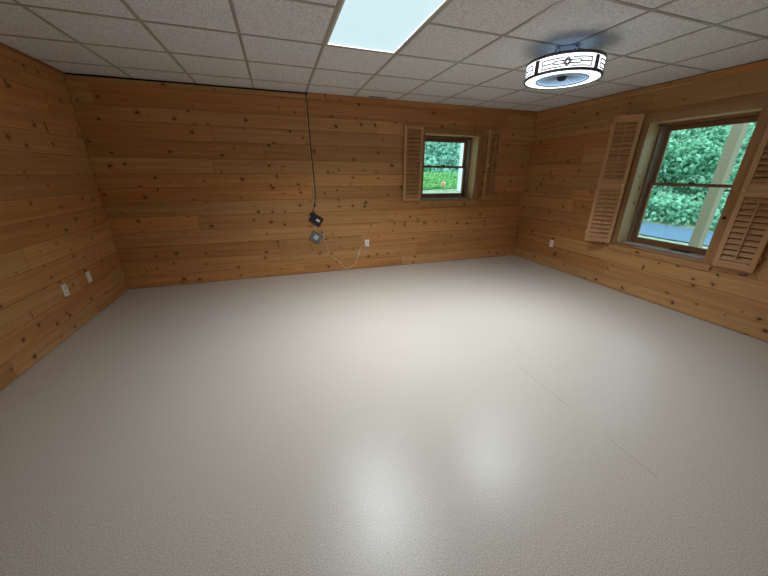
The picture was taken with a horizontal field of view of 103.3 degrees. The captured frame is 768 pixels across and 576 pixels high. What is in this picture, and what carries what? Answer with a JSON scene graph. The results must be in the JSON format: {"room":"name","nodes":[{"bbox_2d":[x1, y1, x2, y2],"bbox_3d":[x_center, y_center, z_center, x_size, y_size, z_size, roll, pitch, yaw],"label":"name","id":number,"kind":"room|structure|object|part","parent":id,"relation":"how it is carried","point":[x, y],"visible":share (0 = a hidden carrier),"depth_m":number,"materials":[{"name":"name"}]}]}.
{"room":"empty room","nodes":[
{"label":"empty room","id":0,"kind":"room"},
{"bbox_2d":[0,45,128,390],"bbox_3d":[-2.526,-0.084,0.860,0.345,2.372,5.916,-6,22,-17],"label":"wall","id":1,"kind":"structure","parent":0,"point":[55,229],"depth_m":2.65,"materials":[{"name":"brown wood"}]},
{"bbox_2d":[0,42,64,73],"bbox_3d":[-2.346,-1.203,0.498,0.018,0.017,5.875,-6,22,-17],"label":"trim","id":2,"kind":"structure","parent":1,"relation":"attached to","point":[1,44],"depth_m":2.67,"materials":[{"name":"brown wood"}]},
{"bbox_2d":[61,283,69,296],"bbox_3d":[-2.936,0.020,2.802,0.010,0.115,0.070,-6,22,-17],"label":"wall outlet","id":3,"kind":"object","parent":1,"relation":"attached to","point":[65,290],"visible":1,"depth_m":2.79,"materials":[{"name":"beige plastic"}]},
{"bbox_2d":[85,271,92,282],"bbox_3d":[-3.063,-0.116,3.153,0.008,0.115,0.070,-6,22,-17],"label":"blank wall plate","id":4,"kind":"object","parent":1,"relation":"attached to","point":[87,273],"visible":1,"depth_m":3.15,"materials":[{"name":"beige plastic"}]},
{"bbox_2d":[63,73,536,288],"bbox_3d":[-0.466,-1.471,4.572,6.106,2.372,0.345,-6,22,-17],"label":"wall","id":5,"kind":"structure","parent":0,"point":[197,183],"depth_m":4.05,"materials":[{"name":"brown wood"}]},
{"bbox_2d":[309,231,322,243],"bbox_3d":[-0.993,-0.744,4.445,0.197,0.192,0.036,-6,22,-17],"label":"junction box","id":6,"kind":"object","parent":5,"relation":"attached to","point":[315,236],"visible":1,"depth_m":4.43,"materials":[{"name":"grey plastic"}]},
{"bbox_2d":[309,212,323,226],"bbox_3d":[-0.974,-0.986,4.359,0.210,0.212,0.038,-6,22,-17],"label":"box","id":7,"kind":"object","parent":5,"relation":"attached to","point":[315,219],"visible":1,"depth_m":4.34,"materials":[{"name":"black plastic"}]},
{"bbox_2d":[323,234,367,268],"bbox_3d":[-0.576,-0.566,4.660,0.673,0.572,0.036,-6,22,-17],"label":"power cord","id":8,"kind":"object","parent":5,"relation":"attached to","point":[323,234],"visible":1,"depth_m":4.72,"materials":[{"name":"beige plastic"}]},
{"bbox_2d":[307,92,537,115],"bbox_3d":[0.756,-2.620,4.368,3.625,0.061,0.012,-6,22,-17],"label":"trim","id":9,"kind":"structure","parent":5,"relation":"attached to","point":[310,95],"depth_m":4.27,"materials":[{"name":"brown wood"}]},
{"bbox_2d":[417,127,484,205],"bbox_3d":[0.982,-1.933,4.910,1.120,1.116,0.409,-6,22,-17],"label":"window","id":10,"kind":"structure","parent":5,"relation":"in","point":[473,139],"depth_m":4.90,"materials":[{"name":"brown wood"}]},
{"bbox_2d":[402,125,423,200],"bbox_3d":[0.427,-1.826,4.504,0.302,1.028,0.052,-6,22,-17],"label":"louvered shutter","id":11,"kind":"object","parent":10,"relation":"attached to","point":[411,129],"visible":1,"depth_m":4.50,"materials":[{"name":"brown wood"}]},
{"bbox_3d":[0.434,-1.823,4.497,0.010,0.873,0.010,-6,22,-17],"label":"tilt rod","id":12,"kind":"part","parent":11,"relation":"part of","materials":[{"name":"brown wood"}]},
{"bbox_3d":[0.958,-1.762,5.047,0.866,0.498,0.034,-6,22,-17],"label":"sash","id":13,"kind":"part","parent":10,"relation":"part of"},
{"bbox_3d":[0.948,-2.182,4.929,0.866,0.437,0.034,-6,22,-17],"label":"sash","id":14,"kind":"part","parent":10,"relation":"part of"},
{"bbox_3d":[0.949,-1.964,5.004,0.945,0.970,0.199,-6,22,-17],"label":"frame","id":15,"kind":"part","parent":10,"relation":"part of","materials":[{"name":"brown wood"}]},
{"bbox_2d":[482,130,501,199],"bbox_3d":[1.742,-1.959,4.880,0.291,1.028,0.052,-14,25,-33],"label":"louvered shutter","id":16,"kind":"object","parent":5,"relation":"attached to","point":[492,133],"visible":1,"depth_m":4.87,"materials":[{"name":"brown wood"}]},
{"bbox_3d":[1.744,-1.955,4.871,0.010,0.873,0.010,-14,25,-33],"label":"tilt rod","id":17,"kind":"part","parent":16,"relation":"part of","materials":[{"name":"brown wood"}]},
{"bbox_2d":[0,255,767,575],"bbox_3d":[0.507,0.715,2.243,6.266,0.060,6.076,-6,22,-17],"label":"floor","id":18,"kind":"structure","parent":0,"point":[508,415],"depth_m":1.76,"materials":[{"name":"plastic"}]},
{"bbox_2d":[0,0,767,111],"bbox_3d":[0.524,-1.671,1.341,6.866,0.301,6.676,-6,22,-17],"label":"ceiling","id":19,"kind":"structure","parent":0,"point":[477,53],"depth_m":2.36,"materials":[{"name":"tile"}]},
{"bbox_2d":[304,93,315,212],"bbox_3d":[-0.992,-1.763,4.069,0.083,1.476,0.016,-9,23,-24],"label":"hanging cable","id":20,"kind":"object","parent":19,"relation":"hanging from","point":[305,93],"visible":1,"depth_m":4.06,"materials":[{"name":"brown plastic"}]},
{"bbox_2d":[367,96,389,98],"bbox_3d":[-0.070,-2.532,4.032,0.300,0.004,0.064,-6,22,-17],"label":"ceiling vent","id":21,"kind":"object","parent":19,"relation":"in","point":[367,96],"visible":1,"depth_m":4.04,"materials":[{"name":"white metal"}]},
{"bbox_2d":[325,0,448,53],"bbox_3d":[0.004,-1.754,1.945,0.585,0.020,1.194,-6,22,-17],"label":"recessed light","id":22,"kind":"object","parent":19,"relation":"in","point":[385,26],"visible":0.95,"depth_m":2.04,"materials":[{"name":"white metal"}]},
{"bbox_2d":[524,44,606,88],"bbox_3d":[1.449,-1.798,2.443,0.570,0.228,0.570,-5,21,-15],"label":"fan light","id":23,"kind":"object","parent":19,"relation":"attached to","point":[569,66],"visible":1,"depth_m":2.31,"materials":[{"name":"white"}]},
{"bbox_2d":[539,74,586,84],"bbox_3d":[1.448,-1.711,2.475,0.367,0.022,0.366,-6,22,-17],"label":"grille","id":24,"kind":"object","parent":23,"relation":"attached to","point":[551,79],"depth_m":2.49,"materials":[{"name":"blue"}]},
{"bbox_3d":[1.449,-1.751,2.460,0.556,0.094,0.556,-6,22,-17],"label":"lamp shade","id":25,"kind":"part","parent":23,"relation":"part of","materials":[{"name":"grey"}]},
{"bbox_2d":[514,59,767,341],"bbox_3d":[3.557,-0.760,2.767,0.345,2.372,5.916,-6,22,-17],"label":"wall","id":26,"kind":"structure","parent":0,"point":[569,144],"depth_m":3.89,"materials":[{"name":"brown wood"}]},
{"bbox_2d":[608,96,767,270],"bbox_3d":[3.330,-1.099,3.353,0.416,1.563,1.109,-6,22,-17],"label":"window","id":27,"kind":"structure","parent":26,"relation":"in","point":[652,143],"depth_m":3.43,"materials":[{"name":"brown wood"}]},
{"bbox_2d":[584,113,644,242],"bbox_3d":[2.842,-1.319,3.798,0.298,1.491,0.052,15,25,34],"label":"louvered shutter","id":28,"kind":"object","parent":27,"relation":"attached to","point":[619,183],"visible":1,"depth_m":3.77,"materials":[{"name":"brown wood"}]},
{"bbox_3d":[2.838,-0.954,3.926,0.010,0.534,0.010,15,25,34],"label":"tilt rod","id":29,"kind":"part","parent":28,"relation":"part of","materials":[{"name":"brown wood"}]},
{"bbox_3d":[2.842,-1.642,3.666,0.010,0.589,0.010,15,25,34],"label":"tilt rod","id":30,"kind":"part","parent":28,"relation":"part of","materials":[{"name":"brown wood"}]},
{"bbox_3d":[3.395,-0.428,3.486,0.058,0.012,0.180,-6,22,-17],"label":"lift handle","id":31,"kind":"part","parent":27,"relation":"part of","materials":[{"name":"plastic"}]},
{"bbox_3d":[3.400,-0.813,3.487,0.034,0.732,0.855,-6,22,-17],"label":"sash","id":32,"kind":"part","parent":27,"relation":"part of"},
{"bbox_3d":[3.433,-1.106,3.387,0.199,1.418,0.934,-6,22,-17],"label":"frame","id":33,"kind":"part","parent":27,"relation":"part of","materials":[{"name":"brown wood"}]},
{"bbox_3d":[3.442,-1.432,3.267,0.034,0.649,0.855,-6,22,-17],"label":"sash","id":34,"kind":"part","parent":27,"relation":"part of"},
{"bbox_2d":[711,125,767,272],"bbox_3d":[3.334,-0.880,2.645,0.052,1.491,0.299,-8,22,-21],"label":"louvered shutter","id":35,"kind":"object","parent":27,"relation":"attached to","point":[749,189],"visible":1,"depth_m":2.77,"materials":[{"name":"brown wood"}]},
{"bbox_3d":[3.322,-0.518,2.782,0.010,0.534,0.010,-8,22,-21],"label":"tilt rod","id":36,"kind":"part","parent":35,"relation":"part of","materials":[{"name":"brown wood"}]},
{"label":"outside","id":37,"kind":"structure","parent":0,"visible":0},
{"bbox_2d":[423,125,744,248],"bbox_3d":[5.025,-4.261,9.018,27.800,4.722,27.700,-6,22,-17],"label":"ground","id":38,"kind":"structure","parent":37,"point":[691,224],"depth_m":7.82,"materials":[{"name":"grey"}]},
{"bbox_2d":[423,171,457,189],"bbox_3d":[2.289,-2.755,8.710,5.018,1.113,1.466,-6,22,-17],"label":"ground cover","id":39,"kind":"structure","parent":38,"relation":"on","point":[431,180],"depth_m":7.98,"materials":[{"name":"green plant"}]},
{"bbox_2d":[424,142,460,172],"bbox_3d":[2.165,-5.875,12.208,9.791,5.349,6.924,-6,22,-17],"label":"tree","id":40,"kind":"object","parent":38,"relation":"on","point":[436,153],"visible":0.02,"depth_m":10.54,"materials":[{"name":"green plant"}]},
{"bbox_2d":[457,143,463,190],"bbox_3d":[1.920,-3.526,7.234,0.120,2.900,0.120,-6,22,-17],"label":"post","id":41,"kind":"object","parent":38,"relation":"on","point":[460,170],"visible":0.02,"depth_m":7.43,"materials":[{"name":"white wood"}]},
{"bbox_2d":[656,138,723,193],"bbox_3d":[10.007,-3.890,10.243,2.283,2.035,2.172,-13,25,-32],"label":"shrub","id":42,"kind":"object","parent":38,"relation":"on","point":[677,161],"visible":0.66,"depth_m":9.53,"materials":[{"name":"green plant"}]},
{"bbox_2d":[644,122,756,230],"bbox_3d":[11.971,-4.249,8.837,6.352,4.885,14.206,-6,22,-17],"label":"undergrowth","id":43,"kind":"object","parent":38,"relation":"on","point":[686,206],"visible":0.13,"depth_m":9.63,"materials":[{"name":"green plant"}]},
{"bbox_2d":[688,123,749,247],"bbox_3d":[5.650,-1.850,5.096,0.145,3.300,0.145,-6,22,-17],"label":"porch post","id":44,"kind":"object","parent":38,"relation":"on","point":[737,133],"visible":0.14,"depth_m":5.09,"materials":[{"name":"beige wood"}]},
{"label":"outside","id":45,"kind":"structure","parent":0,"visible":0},
{"bbox_2d":[639,222,713,245],"bbox_3d":[8.866,-0.640,5.447,2.400,0.413,12.500,-6,22,-17],"label":"gravel drive","id":46,"kind":"structure","parent":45,"point":[677,233],"depth_m":8.27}
]}

